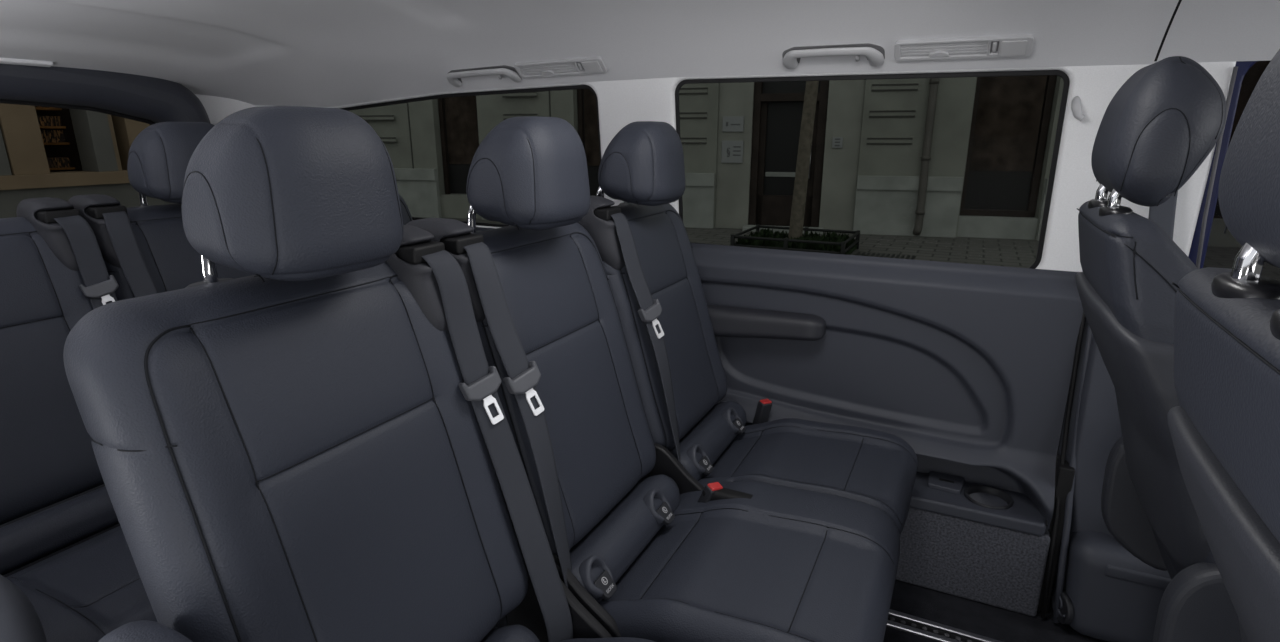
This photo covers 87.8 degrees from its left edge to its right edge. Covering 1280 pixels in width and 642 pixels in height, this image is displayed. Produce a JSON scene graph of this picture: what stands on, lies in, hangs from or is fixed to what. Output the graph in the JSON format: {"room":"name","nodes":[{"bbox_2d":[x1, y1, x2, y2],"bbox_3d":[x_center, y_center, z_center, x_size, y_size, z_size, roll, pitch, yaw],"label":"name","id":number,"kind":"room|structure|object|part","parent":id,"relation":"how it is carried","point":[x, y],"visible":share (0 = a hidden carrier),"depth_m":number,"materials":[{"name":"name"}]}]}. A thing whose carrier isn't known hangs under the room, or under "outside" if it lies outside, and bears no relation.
{"room":"vehicle interior","nodes":[
{"label":"vehicle interior","id":0,"kind":"room"},
{"bbox_2d":[0,64,210,123],"bbox_3d":[-1.850,-0.198,1.913,0.130,1.152,1.350,8,17,25],"label":"window frame","id":1,"kind":"structure","parent":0,"point":[157,100],"depth_m":2.05,"materials":[{"name":"grey plastic"}]},
{"bbox_2d":[0,99,154,124],"bbox_3d":[-1.889,-0.421,1.833,0.009,0.409,1.167,8,17,25],"label":"window","id":2,"kind":"structure","parent":1,"relation":"in","point":[5,101],"depth_m":2.06,"materials":[{"name":"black glass"}]},
{"bbox_2d":[195,94,254,124],"bbox_3d":[-1.521,-0.239,2.604,0.278,1.260,0.023,-13,20,-38],"label":"trim","id":3,"kind":"structure","parent":1,"relation":"attached to","point":[217,109],"depth_m":2.44,"materials":[{"name":"white plastic"}]},
{"bbox_2d":[0,484,1106,641],"bbox_3d":[-0.155,0.790,1.355,3.850,0.050,1.780,8,17,25],"label":"floor","id":4,"kind":"structure","parent":0,"point":[979,618],"depth_m":1.58,"materials":[{"name":"carpet"}]},
{"bbox_2d":[0,575,46,641],"bbox_3d":[-0.921,0.566,0.842,0.520,0.622,0.190,8,17,25],"label":"seat","id":5,"kind":"object","parent":4,"relation":"on","point":[19,620],"visible":1,"depth_m":0.73,"materials":[{"name":"grey leather"}]},
{"bbox_2d":[0,197,156,641],"bbox_3d":[-1.029,0.296,1.217,0.758,0.974,0.468,8,17,25],"label":"seat","id":6,"kind":"object","parent":4,"relation":"on","point":[92,588],"visible":0.42,"depth_m":1.27,"materials":[{"name":"grey leather"}]},
{"bbox_3d":[-1.250,0.093,1.267,0.258,0.540,0.455,8,17,25],"label":"backrest","id":7,"kind":"part","parent":6,"relation":"part of","materials":[{"name":"grey leather"}]},
{"bbox_2d":[5,526,156,641],"bbox_3d":[-0.908,0.460,1.194,0.482,0.163,0.454,8,17,25],"label":"cushion","id":8,"kind":"object","parent":6,"relation":"on","point":[92,588],"depth_m":1.09,"materials":[{"name":"grey leather"}]},
{"bbox_2d":[53,215,118,308],"bbox_3d":[-1.098,0.092,1.415,0.228,0.622,0.063,8,17,25],"label":"belt","id":9,"kind":"object","parent":6,"relation":"attached to","point":[100,288],"visible":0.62,"depth_m":1.38,"materials":[{"name":"grey fabric"}]},
{"bbox_3d":[-1.110,-0.038,1.393,0.018,0.052,0.028,14,21,42],"label":"latch plate","id":10,"kind":"part","parent":9,"relation":"part of","materials":[{"name":"silver metal"}]},
{"bbox_2d":[68,122,412,300],"bbox_3d":[-0.726,0.057,1.786,0.758,1.130,0.914,8,17,25],"label":"seat","id":11,"kind":"object","parent":4,"relation":"on","point":[159,156],"visible":0.15,"depth_m":1.49,"materials":[{"name":"grey leather"}]},
{"bbox_2d":[102,211,157,296],"bbox_3d":[-1.072,0.074,1.482,0.211,0.623,0.063,8,17,25],"label":"belt","id":12,"kind":"object","parent":11,"relation":"attached to","point":[124,242],"visible":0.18,"depth_m":1.44,"materials":[{"name":"grey fabric"}]},
{"bbox_3d":[-1.164,-0.278,1.566,0.036,0.133,0.014,8,17,25],"label":"post","id":13,"kind":"part","parent":11,"relation":"part of","materials":[{"name":"silver metal"}]},
{"bbox_3d":[-1.045,-0.019,1.666,0.258,0.540,0.455,8,17,25],"label":"backrest","id":14,"kind":"part","parent":11,"relation":"part of","materials":[{"name":"grey leather"}]},
{"bbox_3d":[-0.842,-0.129,2.060,0.258,0.540,0.455,8,17,25],"label":"backrest","id":15,"kind":"part","parent":11,"relation":"part of","materials":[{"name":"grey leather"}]},
{"bbox_2d":[63,106,654,641],"bbox_3d":[-0.163,0.348,0.743,0.758,1.130,0.540,8,17,25],"label":"seat","id":16,"kind":"object","parent":4,"relation":"on","point":[291,450],"visible":0.99,"depth_m":0.72,"materials":[{"name":"grey leather"}]},
{"bbox_3d":[-0.316,0.344,0.544,0.420,0.097,0.062,8,17,25],"label":"armrest","id":17,"kind":"part","parent":16,"relation":"part of","materials":[{"name":"grey leather"}]},
{"bbox_3d":[-0.482,-0.052,0.755,0.036,0.133,0.014,8,17,25],"label":"post","id":18,"kind":"part","parent":16,"relation":"part of","materials":[{"name":"silver metal"}]},
{"bbox_3d":[-0.368,0.210,0.846,0.258,0.540,0.455,8,17,25],"label":"backrest","id":19,"kind":"part","parent":16,"relation":"part of","materials":[{"name":"grey leather"}]},
{"bbox_2d":[422,250,572,641],"bbox_3d":[-0.216,0.210,0.992,0.228,0.622,0.062,8,17,25],"label":"belt","id":20,"kind":"object","parent":16,"relation":"attached to","point":[480,386],"visible":0.98,"depth_m":0.98,"materials":[{"name":"grey fabric"}]},
{"bbox_3d":[-0.217,0.125,0.977,0.018,0.052,0.028,14,21,42],"label":"latch plate","id":21,"kind":"part","parent":20,"relation":"part of","materials":[{"name":"silver metal"}]},
{"bbox_2d":[560,637,654,641],"bbox_3d":[-0.026,0.577,0.772,0.482,0.163,0.454,8,17,25],"label":"cushion","id":22,"kind":"object","parent":16,"relation":"on","point":[575,639],"depth_m":0.98,"materials":[{"name":"grey leather"}]},
{"bbox_2d":[406,116,917,641],"bbox_3d":[0.157,0.175,1.364,0.758,1.130,0.914,8,17,25],"label":"seat","id":23,"kind":"object","parent":4,"relation":"on","point":[799,541],"visible":0.93,"depth_m":1.23,"materials":[{"name":"grey leather"}]},
{"bbox_3d":[-0.281,-0.160,1.145,0.036,0.133,0.014,8,17,25],"label":"post","id":24,"kind":"part","parent":23,"relation":"part of","materials":[{"name":"silver metal"}]},
{"bbox_2d":[463,242,571,586],"bbox_3d":[-0.190,0.191,1.060,0.211,0.623,0.063,8,17,25],"label":"belt","id":25,"kind":"object","parent":23,"relation":"attached to","point":[523,377],"visible":0.9,"depth_m":1.03,"materials":[{"name":"grey fabric"}]},
{"bbox_3d":[-0.166,0.121,1.038,0.019,0.051,0.028,12,20,37],"label":"latch plate","id":26,"kind":"part","parent":25,"relation":"part of","materials":[{"name":"silver metal"}]},
{"bbox_3d":[-0.163,0.099,1.244,0.258,0.540,0.455,8,17,25],"label":"backrest","id":27,"kind":"part","parent":23,"relation":"part of","materials":[{"name":"grey leather"}]},
{"bbox_3d":[-0.085,-0.267,1.525,0.036,0.133,0.014,8,17,25],"label":"post","id":28,"kind":"part","parent":23,"relation":"part of","materials":[{"name":"silver metal"}]},
{"bbox_2d":[611,212,680,462],"bbox_3d":[0.014,0.081,1.455,0.211,0.623,0.063,8,17,25],"label":"belt","id":29,"kind":"object","parent":23,"relation":"on","point":[650,309],"visible":0.91,"depth_m":1.42,"materials":[{"name":"grey fabric"}]},
{"bbox_3d":[0.037,0.011,1.432,0.019,0.051,0.028,12,20,37],"label":"latch plate","id":30,"kind":"part","parent":29,"relation":"part of","materials":[{"name":"silver metal"}]},
{"bbox_3d":[0.040,-0.011,1.638,0.258,0.540,0.455,8,17,25],"label":"backrest","id":31,"kind":"part","parent":23,"relation":"part of","materials":[{"name":"grey leather"}]},
{"bbox_2d":[698,482,722,502],"bbox_3d":[0.125,0.413,1.384,0.090,0.183,0.040,8,17,25],"label":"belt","id":32,"kind":"object","parent":23,"relation":"on","point":[710,489],"visible":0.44,"depth_m":1.34,"materials":[{"name":"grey plastic"}]},
{"bbox_2d":[599,418,917,641],"bbox_3d":[0.272,0.425,1.352,0.482,0.181,0.840,8,17,25],"label":"cushion","id":33,"kind":"object","parent":23,"relation":"on","point":[799,541],"depth_m":1.21,"materials":[{"name":"grey leather"}]},
{"bbox_2d":[752,399,771,424],"bbox_3d":[0.327,0.301,1.818,0.046,0.190,0.047,-11,19,-34],"label":"belt","id":34,"kind":"object","parent":23,"relation":"attached to","point":[763,409],"visible":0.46,"depth_m":1.79,"materials":[{"name":"grey plastic"}]},
{"bbox_2d":[886,609,1002,641],"bbox_3d":[0.262,0.656,1.724,1.750,0.009,0.057,8,17,25],"label":"rail","id":35,"kind":"object","parent":4,"relation":"on","point":[935,631],"visible":0.16,"depth_m":1.53,"materials":[{"name":"silver metal"}]},
{"bbox_2d":[1075,56,1241,641],"bbox_3d":[1.021,0.255,0.948,0.762,1.200,0.500,8,17,25],"label":"seat","id":36,"kind":"object","parent":4,"relation":"on","point":[1166,119],"visible":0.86,"depth_m":0.86,"materials":[{"name":"grey leather"}]},
{"bbox_3d":[0.737,-0.185,1.038,0.047,0.118,0.015,8,17,25],"label":"post","id":37,"kind":"part","parent":36,"relation":"part of","materials":[{"name":"silver metal"}]},
{"bbox_3d":[0.686,-0.157,0.938,0.047,0.118,0.015,8,17,25],"label":"post","id":38,"kind":"part","parent":36,"relation":"part of","materials":[{"name":"silver metal"}]},
{"bbox_3d":[0.785,0.127,1.033,0.217,0.350,0.456,8,17,25],"label":"panel","id":39,"kind":"part","parent":36,"relation":"part of","materials":[{"name":"grey plastic"}]},
{"bbox_3d":[0.836,0.145,1.012,0.347,0.616,0.450,8,17,25],"label":"backrest","id":40,"kind":"part","parent":36,"relation":"part of","materials":[{"name":"grey leather"}]},
{"bbox_2d":[1167,49,1279,641],"bbox_3d":[0.725,0.415,0.374,0.762,1.200,0.500,8,17,25],"label":"seat","id":41,"kind":"object","parent":4,"relation":"on","point":[1225,426],"visible":1,"depth_m":0.44,"materials":[{"name":"black leather"}]},
{"bbox_3d":[0.489,0.287,0.460,0.217,0.350,0.456,8,17,25],"label":"panel","id":42,"kind":"part","parent":41,"relation":"part of","materials":[{"name":"grey plastic"}]},
{"bbox_3d":[0.540,0.305,0.439,0.347,0.616,0.450,8,17,25],"label":"backrest","id":43,"kind":"part","parent":41,"relation":"part of","materials":[{"name":"grey leather"}]},
{"bbox_3d":[0.442,-0.025,0.465,0.047,0.118,0.015,8,17,25],"label":"post","id":44,"kind":"part","parent":41,"relation":"part of","materials":[{"name":"silver metal"}]},
{"bbox_2d":[0,0,1279,106],"bbox_3d":[-0.219,-0.457,0.828,3.910,0.243,1.954,8,17,25],"label":"ceiling","id":45,"kind":"structure","parent":0,"point":[306,53],"depth_m":1.66,"materials":[{"name":"grey fabric"}]},
{"bbox_2d":[0,57,52,66],"bbox_3d":[-1.751,-0.697,1.768,0.026,0.016,0.310,8,17,25],"label":"light bar","id":46,"kind":"object","parent":45,"relation":"attached to","point":[12,61],"visible":1,"depth_m":1.84,"materials":[{"name":"white"}]},
{"bbox_2d":[447,65,521,86],"bbox_3d":[-0.470,-0.720,1.956,0.261,0.053,0.064,8,17,25],"label":"handle","id":47,"kind":"object","parent":45,"relation":"attached to","point":[454,77],"visible":1,"depth_m":1.93,"materials":[{"name":"grey plastic"}]},
{"bbox_2d":[514,56,607,78],"bbox_3d":[-0.210,-0.696,1.834,0.300,0.047,0.044,8,17,25],"label":"air vent","id":48,"kind":"object","parent":45,"relation":"attached to","point":[587,65],"visible":1,"depth_m":1.81,"materials":[{"name":"grey plastic"}]},
{"bbox_2d":[782,43,884,68],"bbox_3d":[0.436,-0.606,1.521,0.231,0.048,0.064,8,17,25],"label":"handle","id":49,"kind":"object","parent":45,"relation":"attached to","point":[875,54],"visible":1,"depth_m":1.50,"materials":[{"name":"grey plastic"}]},
{"bbox_2d":[894,34,1033,60],"bbox_3d":[0.605,-0.535,1.257,0.253,0.042,0.375,8,17,25],"label":"outlet","id":50,"kind":"object","parent":45,"relation":"attached to","point":[1003,46],"visible":1,"depth_m":1.24,"materials":[{"name":"grey plastic"}]},
{"bbox_2d":[1154,0,1181,60],"bbox_3d":[0.580,-0.369,0.441,0.015,0.193,1.954,8,17,25],"label":"trim","id":51,"kind":"structure","parent":45,"relation":"attached to","point":[1179,2],"depth_m":1.25,"materials":[{"name":"black rubber"}]},
{"bbox_2d":[476,227,1083,615],"bbox_3d":[-0.256,0.135,2.106,2.730,0.808,0.148,8,17,25],"label":"panel","id":52,"kind":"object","parent":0,"point":[969,365],"depth_m":1.64,"materials":[{"name":"grey plastic"}]},
{"bbox_2d":[341,85,603,226],"bbox_3d":[-0.600,-0.530,2.184,1.141,0.456,0.051,8,17,25],"label":"window","id":53,"kind":"structure","parent":52,"relation":"in","point":[575,86],"depth_m":2.07,"materials":[{"name":"black rubber"}]},
{"bbox_2d":[255,61,1235,271],"bbox_3d":[-0.163,-0.465,1.964,2.915,0.560,0.068,8,17,25],"label":"trim","id":54,"kind":"structure","parent":52,"relation":"attached to","point":[621,103],"depth_m":1.44,"materials":[{"name":"white plastic"}]},
{"bbox_3d":[0.320,0.011,1.788,0.347,0.081,0.076,6,17,21],"label":"armrest","id":55,"kind":"part","parent":52,"relation":"part of","materials":[{"name":"grey leather"}]},
{"bbox_2d":[675,70,1069,268],"bbox_3d":[0.508,-0.373,1.657,0.931,0.481,0.052,8,17,25],"label":"window","id":56,"kind":"structure","parent":52,"relation":"in","point":[1063,75],"depth_m":1.50,"materials":[{"name":"black rubber"}]},
{"bbox_3d":[0.773,0.410,1.681,0.084,0.014,0.079,8,17,25],"label":"tray lid","id":57,"kind":"part","parent":52,"relation":"part of","materials":[{"name":"grey plastic"}]},
{"bbox_2d":[1071,96,1084,120],"bbox_3d":[0.905,-0.441,1.378,0.023,0.051,0.033,-3,16,-11],"label":"coat hook","id":58,"kind":"object","parent":52,"relation":"attached to","point":[1076,107],"visible":1,"depth_m":1.37,"materials":[{"name":"grey plastic"}]},
{"bbox_2d":[1037,311,1170,641],"bbox_3d":[1.076,0.311,1.464,0.292,0.818,0.218,8,17,25],"label":"trim","id":59,"kind":"structure","parent":52,"relation":"attached to","point":[1095,586],"depth_m":1.47,"materials":[{"name":"grey plastic"}]},
{"bbox_2d":[1148,191,1177,239],"bbox_3d":[1.072,0.033,1.375,0.045,0.923,0.154,-6,17,-21],"label":"belt","id":60,"kind":"object","parent":52,"relation":"attached to","point":[1163,214],"visible":0.04,"depth_m":1.35,"materials":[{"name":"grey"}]},
{"bbox_2d":[1188,61,1256,268],"bbox_3d":[1.553,0.051,1.266,0.890,1.220,0.147,8,17,25],"label":"door","id":61,"kind":"structure","parent":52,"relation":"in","point":[1198,249],"depth_m":1.34,"materials":[{"name":"blue paint"}]},
{"bbox_2d":[1203,61,1279,280],"bbox_3d":[1.507,-0.225,1.232,0.729,0.550,0.042,8,17,25],"label":"window","id":62,"kind":"structure","parent":61,"relation":"attached to","point":[1222,249],"depth_m":1.39,"materials":[{"name":"clear glass"}]},
{"label":"outside","id":63,"kind":"structure","parent":0,"visible":0},
{"bbox_2d":[417,217,1038,267],"bbox_3d":[5.780,-1.590,11.646,80.000,0.001,54.000,8,17,25],"label":"pavement","id":64,"kind":"structure","parent":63,"point":[1020,253],"depth_m":9.85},
{"bbox_2d":[0,103,175,217],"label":"window","id":65,"kind":"structure","parent":64,"relation":"on","point":[52,152],"depth_m":7.49,"materials":[{"name":"clear glass"}]},
{"bbox_2d":[35,107,61,110],"bbox_3d":[-6.831,-2.382,7.464,0.300,0.025,0.444,8,17,25],"label":"shelf","id":66,"kind":"object","parent":65,"relation":"attached to","point":[36,108],"depth_m":7.51,"materials":[{"name":"orange wood"}]},
{"bbox_2d":[39,126,65,128],"bbox_3d":[-6.831,-2.190,7.518,0.300,0.025,0.444,8,17,25],"label":"shelf","id":67,"kind":"object","parent":65,"relation":"attached to","point":[41,127],"depth_m":7.58,"materials":[{"name":"orange wood"}]},
{"bbox_2d":[43,142,69,144],"bbox_3d":[-6.831,-2.017,7.566,0.300,0.025,0.444,8,17,25],"label":"shelf","id":68,"kind":"object","parent":65,"relation":"attached to","point":[45,143],"depth_m":7.59,"materials":[{"name":"orange wood"}]},
{"bbox_2d":[49,167,74,169],"bbox_3d":[-6.831,-1.747,7.642,0.300,0.025,0.444,8,17,25],"label":"shelf","id":69,"kind":"object","parent":65,"relation":"attached to","point":[50,168],"depth_m":7.67,"materials":[{"name":"orange wood"}]},
{"bbox_3d":[-6.424,-1.601,7.484,0.500,0.140,7.457,8,17,25],"label":"sill","id":70,"kind":"part","parent":65,"relation":"part of","materials":[{"name":"beige stone"}]},
{"bbox_2d":[350,75,1063,240],"bbox_3d":[1.931,-3.678,11.312,26.000,4.200,0.800,4,16,15],"label":"building","id":71,"kind":"structure","parent":64,"relation":"on","point":[993,138],"depth_m":11.16,"materials":[{"name":"grey paint"}]},
{"bbox_3d":[-3.896,-4.332,13.005,0.080,3.850,0.090,4,16,15],"label":"frame post","id":72,"kind":"part","parent":71,"relation":"part of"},
{"bbox_2d":[444,96,478,163],"bbox_3d":[-3.495,-4.641,12.810,0.710,3.150,0.044,4,16,15],"label":"curtain","id":73,"kind":"object","parent":71,"relation":"hanging from","point":[461,136],"depth_m":13.06,"materials":[{"name":"brown fabric"}]},
{"bbox_3d":[-1.100,-4.116,12.230,0.080,3.850,0.090,4,16,15],"label":"frame post","id":74,"kind":"part","parent":71,"relation":"part of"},
{"bbox_2d":[584,89,599,165],"bbox_3d":[-0.631,-4.419,12.016,0.850,3.150,0.044,4,16,15],"label":"curtain","id":75,"kind":"object","parent":71,"relation":"hanging from","point":[591,137],"depth_m":12.34,"materials":[{"name":"brown fabric"}]},
{"bbox_2d":[721,141,743,162],"bbox_3d":[1.597,-2.924,11.496,0.370,0.370,0.034,4,16,15],"label":"wall sign","id":76,"kind":"object","parent":71,"relation":"attached to","point":[732,151],"visible":1,"depth_m":11.48,"materials":[{"name":"grey metal"}]},
{"bbox_2d":[722,116,743,131],"bbox_3d":[1.592,-3.368,11.374,0.360,0.250,0.034,4,16,15],"label":"wall sign","id":77,"kind":"object","parent":71,"relation":"attached to","point":[730,123],"visible":1,"depth_m":11.36,"materials":[{"name":"grey metal"}]},
{"bbox_3d":[2.014,-3.696,11.380,0.120,4.200,0.220,4,16,15],"label":"door post","id":78,"kind":"part","parent":71,"relation":"part of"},
{"bbox_3d":[2.550,-1.948,11.773,0.960,0.540,0.100,4,16,15],"label":"kick panel","id":79,"kind":"part","parent":71,"relation":"part of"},
{"bbox_3d":[2.581,-3.692,11.363,1.220,4.200,0.060,4,16,15],"label":"street door","id":80,"kind":"part","parent":71,"relation":"part of","materials":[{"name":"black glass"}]},
{"bbox_3d":[2.895,-2.725,11.339,0.040,0.590,0.070,4,16,15],"label":"door handle","id":81,"kind":"part","parent":71,"relation":"part of","materials":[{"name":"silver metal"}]},
{"bbox_3d":[3.062,-3.615,11.090,0.140,4.200,0.220,4,16,15],"label":"door post","id":82,"kind":"part","parent":71,"relation":"part of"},
{"bbox_2d":[832,137,842,147],"bbox_3d":[3.264,-2.949,10.991,0.160,0.170,0.036,4,16,15],"label":"panel","id":83,"kind":"object","parent":71,"relation":"attached to","point":[837,142],"visible":1,"depth_m":10.98,"materials":[{"name":"grey metal"}]},
{"bbox_2d":[913,78,939,235],"bbox_3d":[4.528,-3.409,10.300,0.152,4.173,0.259,8,17,25],"label":"downpipe","id":84,"kind":"object","parent":71,"relation":"attached to","point":[933,89],"visible":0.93,"depth_m":10.53,"materials":[{"name":"grey metal"}]},
{"bbox_3d":[5.282,-3.622,10.463,0.080,3.850,0.090,4,16,15],"label":"frame post","id":85,"kind":"part","parent":71,"relation":"part of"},
{"bbox_3d":[5.786,-1.758,10.832,1.130,0.100,0.090,4,16,15],"label":"frame rail","id":86,"kind":"part","parent":71,"relation":"part of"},
{"bbox_2d":[969,75,1046,170],"bbox_3d":[5.779,-3.924,10.241,0.910,3.150,0.044,4,16,15],"label":"curtain","id":87,"kind":"object","parent":71,"relation":"hanging from","point":[1010,112],"depth_m":10.46,"materials":[{"name":"brown fabric"}]},
{"bbox_3d":[6.281,-3.545,10.186,0.100,3.850,0.090,4,16,15],"label":"frame post","id":88,"kind":"part","parent":71,"relation":"part of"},
{"bbox_2d":[730,224,859,254],"bbox_3d":[2.231,-1.128,9.489,1.550,0.270,1.250,8,17,25],"label":"planter","id":89,"kind":"object","parent":64,"relation":"on","point":[833,243],"visible":0.83,"depth_m":9.24,"materials":[{"name":"black metal"}]},
{"bbox_3d":[1.293,-1.073,9.292,0.050,0.270,0.050,8,17,25],"label":"rail post","id":90,"kind":"part","parent":89,"relation":"part of","materials":[{"name":"black metal"}]},
{"bbox_3d":[1.964,-0.984,8.971,0.050,0.270,0.050,8,17,25],"label":"rail post","id":91,"kind":"part","parent":89,"relation":"part of","materials":[{"name":"black metal"}]},
{"bbox_2d":[788,81,818,238],"bbox_3d":[2.269,-2.933,9.023,0.315,4.005,0.200,8,17,25],"label":"street tree","id":92,"kind":"object","parent":89,"relation":"in","point":[811,90],"visible":0.7,"depth_m":9.16,"materials":[{"name":"grey plant"}]},
{"bbox_3d":[2.636,-0.894,8.650,0.050,0.270,0.050,8,17,25],"label":"rail post","id":93,"kind":"part","parent":89,"relation":"part of","materials":[{"name":"black metal"}]},
{"bbox_3d":[3.170,-1.183,9.685,0.050,0.270,0.050,8,17,25],"label":"rail post","id":94,"kind":"part","parent":89,"relation":"part of","materials":[{"name":"black metal"}]},
{"bbox_2d":[856,252,914,259],"bbox_3d":[3.213,-0.813,8.839,0.750,0.012,1.000,8,17,25],"label":"grate","id":95,"kind":"object","parent":64,"relation":"on","point":[858,253],"visible":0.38,"depth_m":9.12,"materials":[{"name":"black metal"}]}
]}

